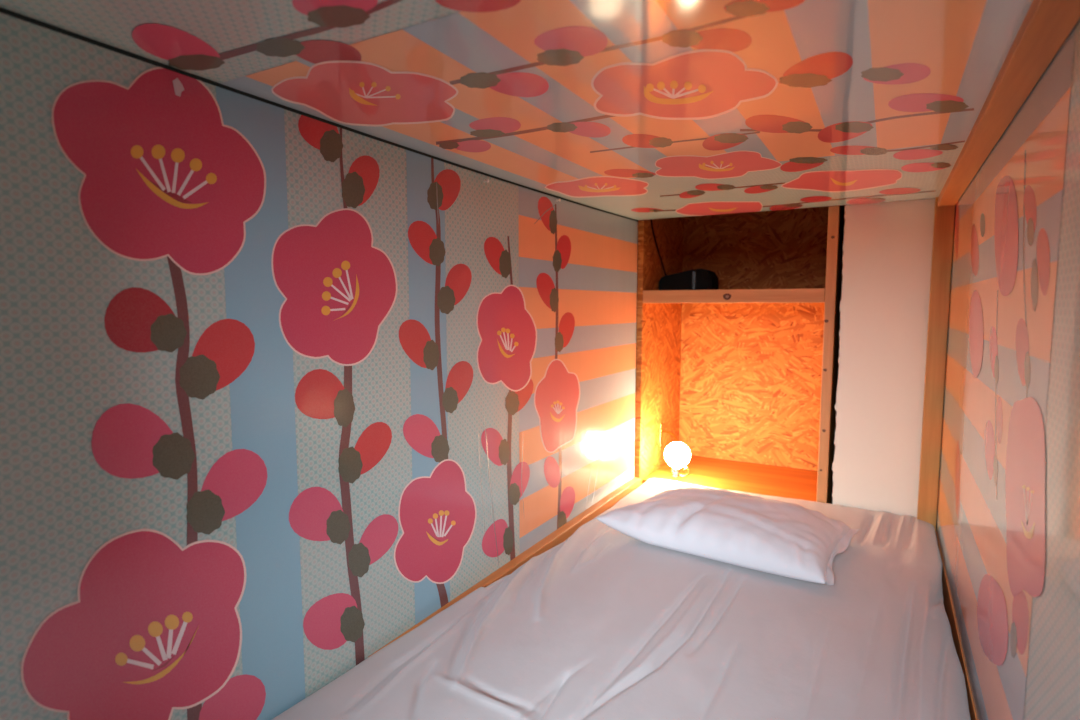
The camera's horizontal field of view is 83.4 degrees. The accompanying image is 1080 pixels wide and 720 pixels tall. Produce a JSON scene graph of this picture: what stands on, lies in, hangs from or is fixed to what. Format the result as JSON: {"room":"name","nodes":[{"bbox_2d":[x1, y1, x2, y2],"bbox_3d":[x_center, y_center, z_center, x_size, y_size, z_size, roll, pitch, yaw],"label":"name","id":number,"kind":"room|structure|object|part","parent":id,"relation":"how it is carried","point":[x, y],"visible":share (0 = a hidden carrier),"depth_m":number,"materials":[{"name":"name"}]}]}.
{"room":"dormitory","nodes":[
{"label":"dormitory","id":0,"kind":"room"},
{"bbox_2d":[0,7,637,719],"bbox_3d":[-0.229,0.114,1.154,0.021,1.008,2.250,3,6,30],"label":"wall","id":1,"kind":"structure","parent":0,"point":[280,388],"depth_m":0.84,"materials":[{"name":"printed floral wallpaper"}]},
{"bbox_2d":[0,7,637,221],"bbox_3d":[-0.222,-0.384,1.105,0.003,0.015,2.250,3,6,30],"label":"trim","id":2,"kind":"structure","parent":1,"relation":"attached to","point":[2,10],"depth_m":0.79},
{"bbox_2d":[369,477,640,656],"bbox_3d":[0.029,0.522,1.601,0.025,0.113,1.276,3,6,30],"label":"bed rail","id":3,"kind":"object","parent":1,"relation":"attached to","point":[564,532],"visible":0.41,"depth_m":1.59,"materials":[{"name":"brown wood"}]},
{"bbox_2d":[0,0,1032,219],"bbox_3d":[0.153,-0.376,0.890,0.864,0.029,2.250,3,6,30],"label":"ceiling","id":4,"kind":"structure","parent":0,"point":[634,109],"depth_m":0.75,"materials":[{"name":"printed floral wallpaper"}]},
{"bbox_2d":[634,199,934,516],"bbox_3d":[0.863,-0.068,2.113,0.957,1.280,0.519,3,6,30],"label":"wall","id":5,"kind":"structure","parent":0,"point":[887,258],"depth_m":1.75,"materials":[{"name":"white paint"}]},
{"bbox_2d":[635,205,844,503],"bbox_3d":[0.726,-0.062,2.172,0.621,1.177,0.484,3,6,30],"label":"shelf unit","id":6,"kind":"object","parent":5,"relation":"on","point":[743,373],"visible":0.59,"depth_m":2.31,"materials":[{"name":"brown wood"}]},
{"bbox_3d":[0.461,-0.066,2.313,0.020,1.159,0.464,3,6,30],"label":"panel","id":7,"kind":"part","parent":6,"relation":"part of","materials":[{"name":"brown wood"}]},
{"bbox_2d":[659,423,689,477],"bbox_3d":[0.478,0.328,2.207,0.088,0.150,0.274,0,5,-1],"label":"wall lamp","id":8,"kind":"object","parent":6,"relation":"attached to","point":[677,454],"visible":1,"depth_m":2.09,"materials":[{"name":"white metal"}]},
{"bbox_3d":[0.467,0.294,2.328,0.008,0.104,0.028,3,6,30],"label":"mounting plate","id":9,"kind":"part","parent":8,"relation":"part of","materials":[{"name":"gold metal"}]},
{"bbox_3d":[0.492,0.336,2.235,0.045,0.119,0.201,0,5,-3],"label":"arm","id":10,"kind":"part","parent":8,"relation":"part of","materials":[{"name":"gold metal"}]},
{"bbox_2d":[671,466,680,477],"bbox_3d":[0.476,0.393,2.124,0.033,0.036,0.033,3,6,30],"label":"socket","id":11,"kind":"object","parent":8,"relation":"attached to","point":[675,471],"depth_m":2.11,"materials":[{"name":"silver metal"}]},
{"bbox_3d":[0.479,0.329,2.114,0.088,0.084,0.088,3,6,30],"label":"bulb","id":12,"kind":"part","parent":8,"relation":"part of","materials":[{"name":"white glass"}]},
{"bbox_3d":[0.501,0.389,2.101,0.040,0.040,0.010,4,7,39],"label":"switch lever","id":13,"kind":"part","parent":8,"relation":"part of","materials":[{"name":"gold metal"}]},
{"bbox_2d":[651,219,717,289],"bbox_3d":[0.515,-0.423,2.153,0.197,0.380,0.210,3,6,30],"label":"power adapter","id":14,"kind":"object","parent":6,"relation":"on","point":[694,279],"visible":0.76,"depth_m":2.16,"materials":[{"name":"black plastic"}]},
{"bbox_3d":[0.607,-0.206,1.959,0.571,0.043,0.019,3,6,30],"label":"rail","id":15,"kind":"part","parent":6,"relation":"part of","materials":[{"name":"brown wood"}]},
{"bbox_3d":[0.842,-0.071,2.374,0.620,1.159,0.018,3,6,30],"label":"panel","id":16,"kind":"part","parent":6,"relation":"part of","materials":[{"name":"brown wood"}]},
{"bbox_3d":[0.988,-0.040,2.024,0.018,1.159,0.445,3,6,30],"label":"panel","id":17,"kind":"part","parent":6,"relation":"part of","materials":[{"name":"brown wood"}]},
{"bbox_2d":[917,197,954,531],"bbox_3d":[1.091,0.061,1.676,0.045,1.020,0.028,3,6,30],"label":"wooden post","id":18,"kind":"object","parent":5,"relation":"attached to","point":[943,228],"depth_m":1.66,"materials":[{"name":"brown wood"}]},
{"bbox_2d":[936,19,1079,719],"bbox_3d":[0.567,0.157,0.698,0.019,1.004,2.246,3,6,30],"label":"wall","id":19,"kind":"structure","parent":0,"point":[1008,520],"depth_m":0.74,"materials":[{"name":"printed wallpaper"}]},
{"bbox_2d":[936,531,976,719],"bbox_3d":[0.661,0.591,0.922,0.002,0.097,1.760,3,6,30],"label":"batten","id":20,"kind":"object","parent":19,"relation":"attached to","point":[947,601],"visible":0.5,"depth_m":1.19,"materials":[{"name":"brown wood"}]},
{"bbox_2d":[938,0,1079,206],"bbox_3d":[0.535,-0.343,0.658,0.040,0.034,2.222,3,6,30],"label":"ceiling beam","id":21,"kind":"structure","parent":19,"relation":"attached to","point":[1047,24],"depth_m":0.72,"materials":[{"name":"brown wood"}]},
{"bbox_3d":[0.170,0.651,0.973,0.940,0.030,2.250,3,6,30],"label":"floor","id":22,"kind":"structure","parent":0,"visible":0},
{"bbox_2d":[272,478,970,719],"bbox_3d":[0.203,0.562,1.026,0.896,0.143,2.100,3,6,30],"label":"sheet","id":23,"kind":"object","parent":22,"relation":"on","point":[604,623],"visible":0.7,"depth_m":1.07,"materials":[{"name":"white fabric"}]},
{"bbox_2d":[596,486,859,584],"bbox_3d":[0.480,0.403,1.552,0.563,0.104,0.370,4,6,35],"label":"pillow","id":24,"kind":"object","parent":23,"relation":"on","point":[772,536],"visible":1,"depth_m":1.44,"materials":[{"name":"white fabric"}]}
]}

